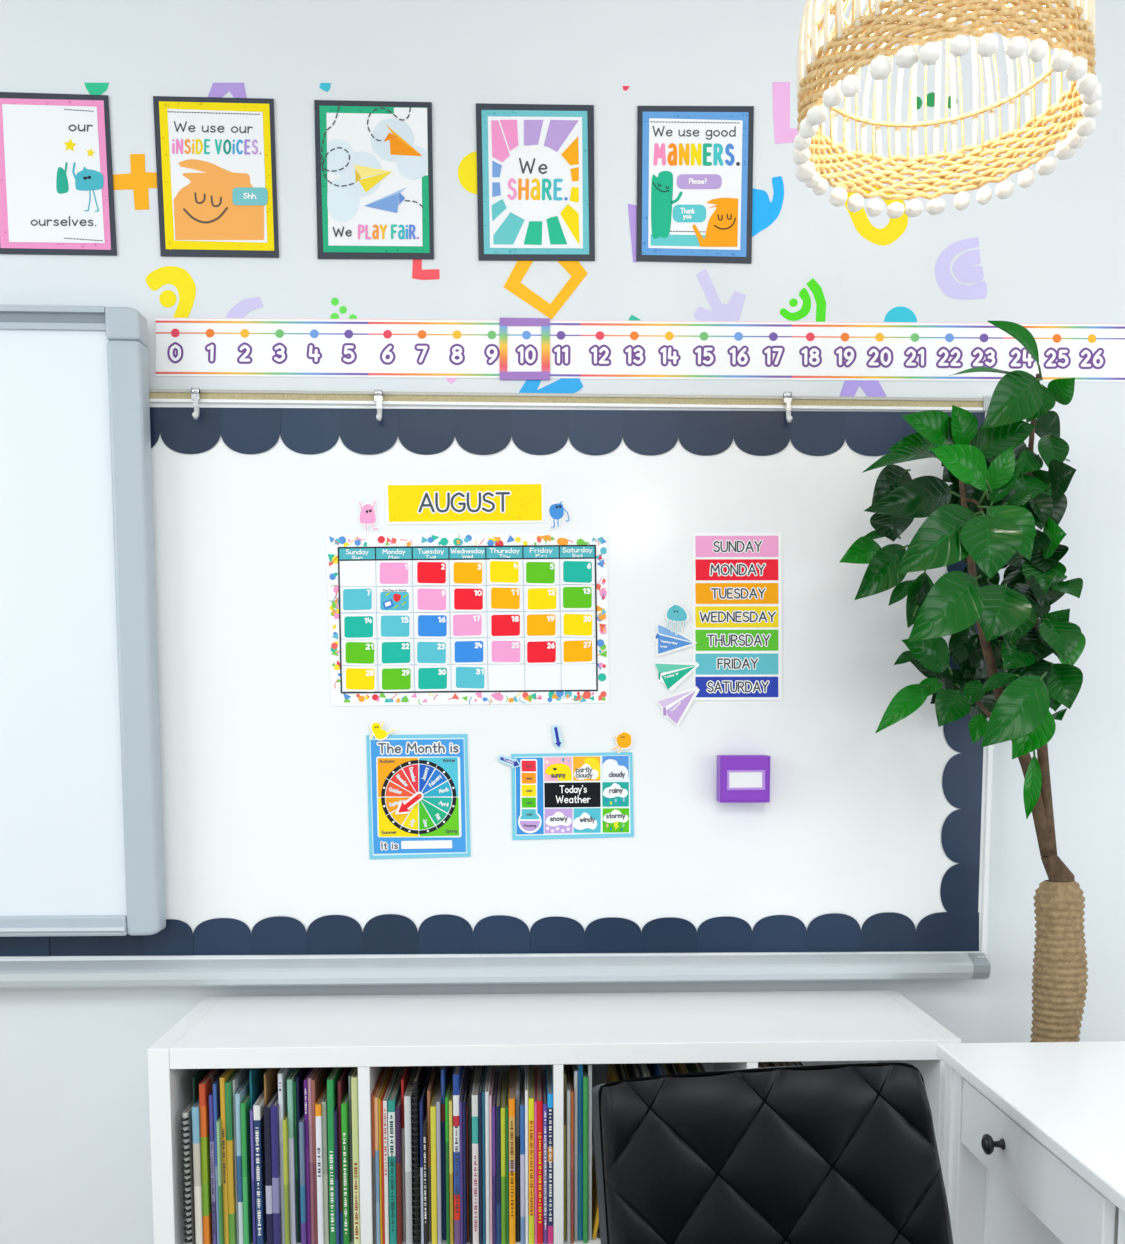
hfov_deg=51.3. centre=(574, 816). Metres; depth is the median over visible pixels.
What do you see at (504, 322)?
marker
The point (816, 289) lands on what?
wall decal
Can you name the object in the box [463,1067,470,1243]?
picture book
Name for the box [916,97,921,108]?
wall decal
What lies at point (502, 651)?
card
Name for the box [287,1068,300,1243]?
picture book
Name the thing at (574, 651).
card
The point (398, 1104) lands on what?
picture book
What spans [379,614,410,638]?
card
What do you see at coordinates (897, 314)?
wall decal
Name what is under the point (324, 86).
wall decal
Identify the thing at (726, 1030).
bookshelf
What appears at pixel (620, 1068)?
picture book
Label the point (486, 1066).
picture book
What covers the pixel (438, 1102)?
picture book
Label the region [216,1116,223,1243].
picture book
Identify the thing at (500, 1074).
picture book
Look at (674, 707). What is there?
cutout
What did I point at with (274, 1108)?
picture book
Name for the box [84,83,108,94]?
wall decal
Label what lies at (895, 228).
wall decal
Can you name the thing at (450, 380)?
wall decal
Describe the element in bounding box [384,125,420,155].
print
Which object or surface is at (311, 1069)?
picture book
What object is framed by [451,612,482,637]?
card
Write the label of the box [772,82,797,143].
wall decal
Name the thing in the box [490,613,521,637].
card
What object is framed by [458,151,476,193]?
wall decal
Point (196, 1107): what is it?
picture book
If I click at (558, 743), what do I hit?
print
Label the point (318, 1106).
picture book
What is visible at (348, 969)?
marker tray
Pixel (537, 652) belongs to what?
card
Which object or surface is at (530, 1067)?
picture book
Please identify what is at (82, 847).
whiteboard
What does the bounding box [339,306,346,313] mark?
wall decal
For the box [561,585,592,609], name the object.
card
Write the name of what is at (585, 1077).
picture book
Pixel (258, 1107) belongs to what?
picture book
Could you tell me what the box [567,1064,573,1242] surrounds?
picture book
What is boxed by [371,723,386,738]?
print
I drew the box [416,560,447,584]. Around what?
card
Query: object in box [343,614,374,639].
card
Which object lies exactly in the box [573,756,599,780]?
picture
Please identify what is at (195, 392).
hook
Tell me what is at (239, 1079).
picture book
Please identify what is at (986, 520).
potted plant
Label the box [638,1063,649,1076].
picture book
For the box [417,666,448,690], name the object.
card
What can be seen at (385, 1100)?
picture book
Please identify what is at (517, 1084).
picture book
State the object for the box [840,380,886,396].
wall decal
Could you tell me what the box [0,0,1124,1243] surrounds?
wall
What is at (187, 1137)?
picture book
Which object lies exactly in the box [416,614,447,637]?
card
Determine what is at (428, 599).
card
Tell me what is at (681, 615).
print
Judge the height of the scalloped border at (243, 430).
0.103 m
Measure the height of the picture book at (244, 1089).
0.293 m
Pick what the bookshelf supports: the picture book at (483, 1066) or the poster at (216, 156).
the picture book at (483, 1066)
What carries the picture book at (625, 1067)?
on the bookshelf
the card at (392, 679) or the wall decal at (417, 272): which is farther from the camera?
the card at (392, 679)
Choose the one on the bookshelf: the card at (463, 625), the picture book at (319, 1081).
the picture book at (319, 1081)
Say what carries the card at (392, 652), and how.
attached to the chart at (352, 560)
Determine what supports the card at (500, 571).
attached to the chart at (352, 560)
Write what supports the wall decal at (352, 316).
attached to the wall
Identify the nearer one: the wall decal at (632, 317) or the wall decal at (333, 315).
the wall decal at (333, 315)
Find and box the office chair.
[591,1063,952,1243]
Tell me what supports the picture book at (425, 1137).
on the bookshelf
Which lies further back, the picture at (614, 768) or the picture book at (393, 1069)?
the picture at (614, 768)
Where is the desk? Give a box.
[936,1041,1124,1243]
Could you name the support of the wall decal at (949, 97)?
attached to the wall
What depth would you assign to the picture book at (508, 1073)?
2.18 m
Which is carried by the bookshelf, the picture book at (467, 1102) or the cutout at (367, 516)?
the picture book at (467, 1102)
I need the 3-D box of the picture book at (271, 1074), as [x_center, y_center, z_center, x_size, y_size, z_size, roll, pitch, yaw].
[-0.581,0.626,2.303,0.004,0.320,0.230,0,5,-2]
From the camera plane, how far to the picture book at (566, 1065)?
2.18 m
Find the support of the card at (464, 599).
attached to the chart at (352, 560)
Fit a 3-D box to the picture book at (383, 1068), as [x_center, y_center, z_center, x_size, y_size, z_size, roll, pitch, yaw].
[-0.376,0.644,2.277,0.005,0.289,0.230,0,5,-2]
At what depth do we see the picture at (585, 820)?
2.51 m
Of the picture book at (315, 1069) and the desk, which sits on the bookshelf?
the picture book at (315, 1069)
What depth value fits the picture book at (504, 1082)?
2.18 m
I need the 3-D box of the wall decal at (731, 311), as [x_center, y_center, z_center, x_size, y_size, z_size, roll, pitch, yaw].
[0.302,-1.087,2.446,0.110,0.111,0.001,0,5,-2]
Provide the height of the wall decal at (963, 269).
0.127 m
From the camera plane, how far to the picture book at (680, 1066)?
2.31 m
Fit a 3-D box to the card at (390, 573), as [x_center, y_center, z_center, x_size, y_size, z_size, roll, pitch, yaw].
[-0.378,-0.509,2.448,0.067,0.051,0.002,0,5,-2]
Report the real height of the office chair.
0.880 m
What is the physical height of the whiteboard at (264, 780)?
1.239 m
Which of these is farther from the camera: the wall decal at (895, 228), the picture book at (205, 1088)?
the wall decal at (895, 228)
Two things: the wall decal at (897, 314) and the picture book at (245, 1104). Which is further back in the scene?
the wall decal at (897, 314)
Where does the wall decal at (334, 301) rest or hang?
attached to the wall
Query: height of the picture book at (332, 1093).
0.318 m
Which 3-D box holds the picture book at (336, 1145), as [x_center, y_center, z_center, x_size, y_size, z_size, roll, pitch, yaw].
[-0.445,0.659,2.275,0.005,0.260,0.230,0,5,-2]
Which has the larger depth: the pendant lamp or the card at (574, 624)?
the card at (574, 624)
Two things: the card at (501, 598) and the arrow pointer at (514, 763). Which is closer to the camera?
the card at (501, 598)
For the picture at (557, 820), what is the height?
0.054 m
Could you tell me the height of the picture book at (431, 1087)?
0.289 m
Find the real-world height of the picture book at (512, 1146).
0.278 m
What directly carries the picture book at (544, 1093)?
on the bookshelf
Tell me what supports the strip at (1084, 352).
attached to the wall
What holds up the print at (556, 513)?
attached to the cutout at (556, 511)
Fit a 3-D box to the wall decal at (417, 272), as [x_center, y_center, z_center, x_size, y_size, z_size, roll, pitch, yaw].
[-0.308,-1.138,2.417,0.057,0.058,0.001,0,5,-2]
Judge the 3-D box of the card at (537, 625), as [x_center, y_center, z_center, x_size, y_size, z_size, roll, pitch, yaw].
[-0.071,-0.405,2.470,0.068,0.053,0.002,0,5,-2]
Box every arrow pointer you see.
[498,755,520,767]
[552,725,562,749]
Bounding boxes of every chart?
[326,534,608,705]
[366,734,470,858]
[511,752,633,839]
[692,532,781,699]
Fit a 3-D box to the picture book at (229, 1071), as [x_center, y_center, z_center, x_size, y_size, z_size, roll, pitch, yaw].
[-0.652,0.628,2.276,0.008,0.321,0.230,0,5,-2]
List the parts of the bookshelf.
panel, shelf, shelf, panel, shelf, panel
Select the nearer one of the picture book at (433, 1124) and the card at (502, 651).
the picture book at (433, 1124)
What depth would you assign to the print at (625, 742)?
2.50 m
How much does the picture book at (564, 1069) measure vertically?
0.320 m
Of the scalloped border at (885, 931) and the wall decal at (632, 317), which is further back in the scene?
the scalloped border at (885, 931)
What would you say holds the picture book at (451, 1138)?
on the bookshelf
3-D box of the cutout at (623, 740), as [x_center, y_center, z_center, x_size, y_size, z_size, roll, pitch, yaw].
[0.101,-0.160,2.499,0.044,0.048,0.001,0,5,-2]
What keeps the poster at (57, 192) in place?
attached to the wall
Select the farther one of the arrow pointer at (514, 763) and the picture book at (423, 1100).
the arrow pointer at (514, 763)
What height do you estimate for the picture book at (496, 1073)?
0.264 m
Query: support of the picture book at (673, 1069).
on the bookshelf
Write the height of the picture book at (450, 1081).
0.283 m
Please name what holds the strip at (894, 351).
attached to the wall
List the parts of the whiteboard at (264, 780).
map rail, frame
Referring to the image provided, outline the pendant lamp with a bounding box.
[792,0,1101,218]
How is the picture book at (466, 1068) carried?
on the bookshelf
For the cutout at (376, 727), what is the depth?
2.48 m
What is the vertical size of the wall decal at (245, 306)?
0.052 m
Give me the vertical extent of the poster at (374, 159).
0.310 m
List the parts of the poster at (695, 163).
panel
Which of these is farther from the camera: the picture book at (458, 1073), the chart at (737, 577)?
the chart at (737, 577)
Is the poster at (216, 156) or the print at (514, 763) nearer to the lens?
the poster at (216, 156)
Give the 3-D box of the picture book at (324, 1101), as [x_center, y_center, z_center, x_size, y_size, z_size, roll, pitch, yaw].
[-0.467,0.651,2.280,0.008,0.276,0.230,0,5,-2]
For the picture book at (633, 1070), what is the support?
on the bookshelf
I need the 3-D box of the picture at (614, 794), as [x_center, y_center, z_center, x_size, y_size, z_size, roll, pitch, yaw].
[0.087,-0.049,2.510,0.057,0.053,0.001,0,5,-2]
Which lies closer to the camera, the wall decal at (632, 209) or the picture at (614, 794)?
the wall decal at (632, 209)
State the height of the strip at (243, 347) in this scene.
0.120 m
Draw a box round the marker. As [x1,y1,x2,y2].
[500,318,549,379]
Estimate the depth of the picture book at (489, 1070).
2.17 m
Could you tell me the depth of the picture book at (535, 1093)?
2.18 m
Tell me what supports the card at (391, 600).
attached to the chart at (352, 560)
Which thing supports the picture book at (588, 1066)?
on the bookshelf
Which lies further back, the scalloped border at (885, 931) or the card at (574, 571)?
the scalloped border at (885, 931)
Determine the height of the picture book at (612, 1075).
0.284 m
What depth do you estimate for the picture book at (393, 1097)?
2.17 m
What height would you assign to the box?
0.099 m
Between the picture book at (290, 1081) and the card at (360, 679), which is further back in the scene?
the card at (360, 679)
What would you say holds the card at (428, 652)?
attached to the chart at (352, 560)
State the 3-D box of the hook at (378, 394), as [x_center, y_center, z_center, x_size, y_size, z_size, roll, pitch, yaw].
[-0.403,-0.843,2.399,0.016,0.066,0.027,0,5,-2]
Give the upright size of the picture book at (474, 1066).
0.286 m
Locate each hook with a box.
[191,388,199,419]
[374,390,382,420]
[783,392,792,422]
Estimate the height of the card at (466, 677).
0.054 m
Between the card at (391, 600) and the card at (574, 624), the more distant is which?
the card at (574, 624)
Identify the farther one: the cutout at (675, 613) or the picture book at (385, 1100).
the cutout at (675, 613)
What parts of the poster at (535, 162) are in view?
panel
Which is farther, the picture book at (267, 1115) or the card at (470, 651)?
the card at (470, 651)
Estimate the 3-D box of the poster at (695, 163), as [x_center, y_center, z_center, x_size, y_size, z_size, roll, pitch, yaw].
[0.248,-1.308,2.421,0.241,0.312,0.005,0,5,-2]
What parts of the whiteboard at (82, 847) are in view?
frame, frame, frame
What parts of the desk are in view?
leg, panel, knob, panel, drawer, rail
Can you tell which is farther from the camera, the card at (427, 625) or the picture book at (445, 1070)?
the card at (427, 625)
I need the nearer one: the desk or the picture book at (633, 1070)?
the desk
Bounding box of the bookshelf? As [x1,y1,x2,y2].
[148,990,960,1243]
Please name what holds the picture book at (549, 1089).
on the bookshelf
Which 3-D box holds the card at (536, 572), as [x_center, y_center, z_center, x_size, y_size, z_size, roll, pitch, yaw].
[-0.073,-0.513,2.460,0.067,0.052,0.002,0,5,-2]
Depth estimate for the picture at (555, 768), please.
2.50 m
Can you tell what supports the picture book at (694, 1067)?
on the bookshelf
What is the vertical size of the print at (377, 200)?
0.051 m
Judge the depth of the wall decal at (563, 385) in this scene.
2.45 m
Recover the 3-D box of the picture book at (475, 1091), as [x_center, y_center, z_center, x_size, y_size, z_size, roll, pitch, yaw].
[-0.189,0.645,2.284,0.012,0.286,0.230,0,5,-2]
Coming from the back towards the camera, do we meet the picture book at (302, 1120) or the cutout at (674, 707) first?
the cutout at (674, 707)
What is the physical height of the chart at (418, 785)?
0.267 m
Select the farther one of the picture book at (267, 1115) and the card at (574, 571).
the card at (574, 571)
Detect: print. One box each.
[353,164,391,191]
[360,504,375,523]
[365,188,404,212]
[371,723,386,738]
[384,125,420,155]
[500,757,518,766]
[549,503,563,519]
[554,727,560,746]
[617,732,630,747]
[667,605,686,620]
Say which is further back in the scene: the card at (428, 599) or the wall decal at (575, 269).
the card at (428, 599)
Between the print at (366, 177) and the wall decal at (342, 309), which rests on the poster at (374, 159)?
the print at (366, 177)
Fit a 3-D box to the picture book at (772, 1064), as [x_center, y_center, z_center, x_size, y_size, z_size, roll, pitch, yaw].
[0.384,0.623,2.345,0.016,0.319,0.220,0,5,-2]
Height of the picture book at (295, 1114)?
0.308 m
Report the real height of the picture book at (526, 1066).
0.294 m
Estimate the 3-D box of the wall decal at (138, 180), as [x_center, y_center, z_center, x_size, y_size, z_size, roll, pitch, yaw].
[-0.892,-1.290,2.379,0.092,0.109,0.001,0,5,-2]
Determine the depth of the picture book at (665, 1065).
2.34 m
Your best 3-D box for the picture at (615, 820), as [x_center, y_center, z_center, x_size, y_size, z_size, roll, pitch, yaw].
[0.088,0.007,2.515,0.057,0.053,0.001,0,5,-2]
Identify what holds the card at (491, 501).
attached to the whiteboard at (264, 780)
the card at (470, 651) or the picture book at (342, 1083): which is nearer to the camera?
the picture book at (342, 1083)
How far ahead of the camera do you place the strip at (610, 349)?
2.45 m
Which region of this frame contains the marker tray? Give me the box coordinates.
[0,953,973,988]
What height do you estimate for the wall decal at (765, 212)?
0.123 m
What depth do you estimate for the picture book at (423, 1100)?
2.17 m
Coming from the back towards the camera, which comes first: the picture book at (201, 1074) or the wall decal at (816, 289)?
the wall decal at (816, 289)
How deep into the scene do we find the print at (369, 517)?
2.44 m
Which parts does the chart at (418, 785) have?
season panel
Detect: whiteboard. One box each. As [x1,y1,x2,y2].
[0,304,165,936]
[0,389,998,988]
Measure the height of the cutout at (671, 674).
0.063 m
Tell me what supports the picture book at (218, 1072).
on the bookshelf
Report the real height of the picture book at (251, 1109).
0.263 m
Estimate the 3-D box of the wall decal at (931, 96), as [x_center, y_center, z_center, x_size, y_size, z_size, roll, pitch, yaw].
[0.737,-1.487,2.428,0.027,0.029,0.001,0,5,-2]
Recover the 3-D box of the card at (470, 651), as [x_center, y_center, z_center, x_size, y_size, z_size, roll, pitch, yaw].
[-0.224,-0.348,2.469,0.068,0.053,0.002,0,5,-2]
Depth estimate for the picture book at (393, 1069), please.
2.17 m
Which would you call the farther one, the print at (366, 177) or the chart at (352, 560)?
the chart at (352, 560)
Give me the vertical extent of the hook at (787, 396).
0.066 m
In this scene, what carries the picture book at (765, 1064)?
on the bookshelf
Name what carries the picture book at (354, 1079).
on the bookshelf
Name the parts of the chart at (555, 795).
thermometer panel, title panel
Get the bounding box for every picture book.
[180,1101,195,1243]
[192,1069,211,1104]
[192,1099,203,1243]
[199,1069,216,1243]
[208,1090,216,1243]
[211,1068,225,1089]
[213,1068,227,1243]
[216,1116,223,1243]
[220,1068,235,1243]
[225,1068,241,1243]
[232,1068,250,1243]
[235,1076,249,1243]
[240,1091,252,1243]
[249,1068,267,1108]
[250,1096,259,1243]
[253,1091,266,1243]
[264,1068,280,1104]
[264,1087,277,1243]
[270,1095,281,1243]
[278,1068,293,1243]
[282,1112,290,1243]
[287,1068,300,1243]
[294,1079,298,1242]
[296,1067,310,1241]
[299,1114,306,1243]
[304,1067,313,1243]
[308,1067,318,1243]
[311,1067,333,1243]
[315,1084,326,1243]
[322,1092,329,1243]
[327,1067,344,1243]
[334,1103,339,1243]
[337,1067,351,1243]
[341,1088,350,1243]
[348,1067,355,1241]
[351,1067,360,1243]
[371,1067,385,1243]
[374,1066,390,1243]
[378,1066,392,1243]
[381,1066,395,1243]
[383,1066,399,1243]
[388,1066,404,1243]
[395,1091,402,1243]
[401,1066,413,1240]
[404,1066,417,1243]
[411,1066,427,1243]
[419,1066,431,1243]
[423,1110,428,1243]
[427,1066,438,1241]
[430,1069,440,1243]
[436,1084,442,1243]
[441,1066,451,1239]
[445,1066,454,1243]
[449,1082,453,1243]
[453,1066,464,1243]
[459,1066,467,1243]
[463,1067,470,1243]
[466,1070,471,1241]
[469,1065,475,1243]
[472,1065,481,1243]
[479,1065,484,1243]
[482,1065,487,1243]
[485,1065,491,1243]
[489,1065,494,1243]
[492,1069,497,1243]
[496,1069,502,1243]
[501,1070,506,1243]
[506,1069,509,1243]
[509,1065,515,1243]
[515,1065,520,1240]
[520,1068,524,1243]
[525,1065,528,1243]
[528,1065,533,1243]
[534,1065,536,1243]
[536,1065,542,1243]
[542,1070,546,1243]
[546,1065,552,1243]
[563,1064,565,1240]
[565,1064,569,1242]
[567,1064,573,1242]
[570,1064,577,1239]
[577,1064,582,1239]
[583,1064,587,1242]
[586,1064,591,1239]
[592,1064,618,1238]
[597,1064,626,1237]
[624,1064,629,1078]
[626,1063,641,1078]
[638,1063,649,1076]
[648,1063,664,1075]
[662,1063,670,1074]
[667,1063,679,1073]
[675,1063,686,1073]
[683,1063,690,1072]
[687,1063,702,1072]
[761,1062,769,1066]
[768,1062,782,1066]
[788,1062,797,1065]
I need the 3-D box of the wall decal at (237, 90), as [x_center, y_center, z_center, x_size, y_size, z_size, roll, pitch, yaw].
[-0.705,-1.471,2.371,0.079,0.031,0.001,0,5,-2]
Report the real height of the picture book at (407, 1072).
0.310 m
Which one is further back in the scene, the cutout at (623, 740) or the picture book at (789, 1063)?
the cutout at (623, 740)
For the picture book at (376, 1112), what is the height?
0.284 m
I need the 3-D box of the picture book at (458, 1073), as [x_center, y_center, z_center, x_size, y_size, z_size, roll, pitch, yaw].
[-0.224,0.625,2.281,0.011,0.326,0.230,0,5,-2]
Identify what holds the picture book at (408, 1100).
on the bookshelf
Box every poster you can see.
[0,92,116,255]
[153,96,278,257]
[314,100,433,258]
[476,103,594,260]
[636,106,753,263]
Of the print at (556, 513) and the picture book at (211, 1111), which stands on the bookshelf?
the picture book at (211, 1111)
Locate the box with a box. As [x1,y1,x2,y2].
[716,755,769,802]
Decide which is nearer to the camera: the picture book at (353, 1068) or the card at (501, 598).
the picture book at (353, 1068)
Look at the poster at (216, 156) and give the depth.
2.38 m
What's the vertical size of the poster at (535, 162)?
0.309 m
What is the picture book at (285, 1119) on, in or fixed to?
on the bookshelf
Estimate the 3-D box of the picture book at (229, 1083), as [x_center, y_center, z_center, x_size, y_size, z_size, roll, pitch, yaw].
[-0.642,0.633,2.277,0.011,0.312,0.230,0,5,-2]
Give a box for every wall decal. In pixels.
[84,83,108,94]
[113,154,156,209]
[146,266,195,317]
[208,83,246,97]
[226,297,262,317]
[319,83,330,91]
[330,313,338,318]
[331,298,338,305]
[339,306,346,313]
[349,314,356,318]
[412,259,439,279]
[446,378,456,383]
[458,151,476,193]
[504,261,587,318]
[519,378,582,392]
[628,204,637,262]
[628,315,640,320]
[694,269,745,320]
[752,176,783,236]
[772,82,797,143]
[780,278,825,321]
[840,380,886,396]
[845,187,907,245]
[884,306,916,321]
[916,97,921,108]
[927,92,934,106]
[935,237,986,298]
[948,96,956,108]
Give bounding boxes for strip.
[155,318,367,376]
[368,319,580,377]
[581,320,791,379]
[792,322,1002,380]
[1003,323,1124,381]
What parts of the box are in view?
label frame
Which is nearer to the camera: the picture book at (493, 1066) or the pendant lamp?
the pendant lamp
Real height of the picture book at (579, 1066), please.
0.338 m
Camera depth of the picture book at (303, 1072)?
2.18 m
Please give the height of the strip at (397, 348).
0.120 m
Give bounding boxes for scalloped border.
[0,912,978,955]
[150,407,984,455]
[940,561,983,917]
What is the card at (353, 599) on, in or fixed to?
attached to the chart at (352, 560)
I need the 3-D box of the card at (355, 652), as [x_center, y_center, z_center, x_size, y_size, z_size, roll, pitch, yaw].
[-0.452,-0.345,2.460,0.067,0.052,0.002,0,5,-2]
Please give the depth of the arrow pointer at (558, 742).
2.49 m
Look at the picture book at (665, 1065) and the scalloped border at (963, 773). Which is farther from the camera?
the scalloped border at (963, 773)
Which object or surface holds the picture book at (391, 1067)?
on the bookshelf
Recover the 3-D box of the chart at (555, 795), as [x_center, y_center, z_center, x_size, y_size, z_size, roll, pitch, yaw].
[-0.004,-0.045,2.508,0.263,0.188,0.004,0,5,-2]
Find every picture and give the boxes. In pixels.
[544,757,571,780]
[545,808,572,832]
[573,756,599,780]
[573,808,600,832]
[602,756,628,780]
[602,782,628,806]
[603,808,628,832]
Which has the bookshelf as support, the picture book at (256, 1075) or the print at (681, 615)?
the picture book at (256, 1075)
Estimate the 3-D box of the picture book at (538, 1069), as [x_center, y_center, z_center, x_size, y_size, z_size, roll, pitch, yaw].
[-0.070,0.651,2.290,0.010,0.274,0.230,0,5,-2]
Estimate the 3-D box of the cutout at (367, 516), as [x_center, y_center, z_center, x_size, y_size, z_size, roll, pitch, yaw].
[-0.430,-0.628,2.438,0.043,0.067,0.001,0,5,-2]
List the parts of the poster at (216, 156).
panel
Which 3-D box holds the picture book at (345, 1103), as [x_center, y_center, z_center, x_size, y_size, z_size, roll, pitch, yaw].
[-0.429,0.652,2.275,0.010,0.273,0.230,0,5,-2]
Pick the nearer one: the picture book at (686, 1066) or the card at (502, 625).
the picture book at (686, 1066)
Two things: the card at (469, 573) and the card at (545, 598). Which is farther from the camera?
the card at (545, 598)
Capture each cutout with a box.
[358,499,378,531]
[369,720,395,740]
[548,500,570,528]
[612,731,631,752]
[652,623,696,656]
[654,662,698,691]
[656,686,699,726]
[665,604,688,634]
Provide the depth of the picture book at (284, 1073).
2.17 m
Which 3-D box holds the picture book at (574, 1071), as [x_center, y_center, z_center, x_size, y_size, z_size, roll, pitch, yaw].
[-0.003,0.624,2.302,0.006,0.326,0.230,0,5,-2]
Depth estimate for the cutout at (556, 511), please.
2.45 m
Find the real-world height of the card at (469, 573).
0.052 m
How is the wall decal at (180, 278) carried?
attached to the wall
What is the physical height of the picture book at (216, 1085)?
0.309 m
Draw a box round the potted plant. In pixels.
[839,321,1087,1041]
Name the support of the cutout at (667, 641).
attached to the whiteboard at (264, 780)
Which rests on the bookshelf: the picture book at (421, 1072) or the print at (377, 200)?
the picture book at (421, 1072)
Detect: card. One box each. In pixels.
[341,587,372,611]
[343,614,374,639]
[344,640,375,665]
[344,666,375,691]
[378,561,409,585]
[379,588,410,612]
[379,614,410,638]
[380,640,411,664]
[380,667,411,691]
[384,481,544,524]
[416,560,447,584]
[416,587,447,611]
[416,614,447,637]
[416,640,447,664]
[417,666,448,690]
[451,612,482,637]
[452,560,483,585]
[452,587,483,611]
[453,639,484,664]
[454,665,485,690]
[488,559,519,584]
[489,586,520,610]
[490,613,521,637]
[490,639,521,663]
[524,560,555,584]
[525,613,556,637]
[525,639,556,664]
[526,586,557,611]
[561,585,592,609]
[562,559,593,584]
[562,612,593,637]
[562,639,593,663]
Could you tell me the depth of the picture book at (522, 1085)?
2.18 m
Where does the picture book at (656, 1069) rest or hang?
on the bookshelf

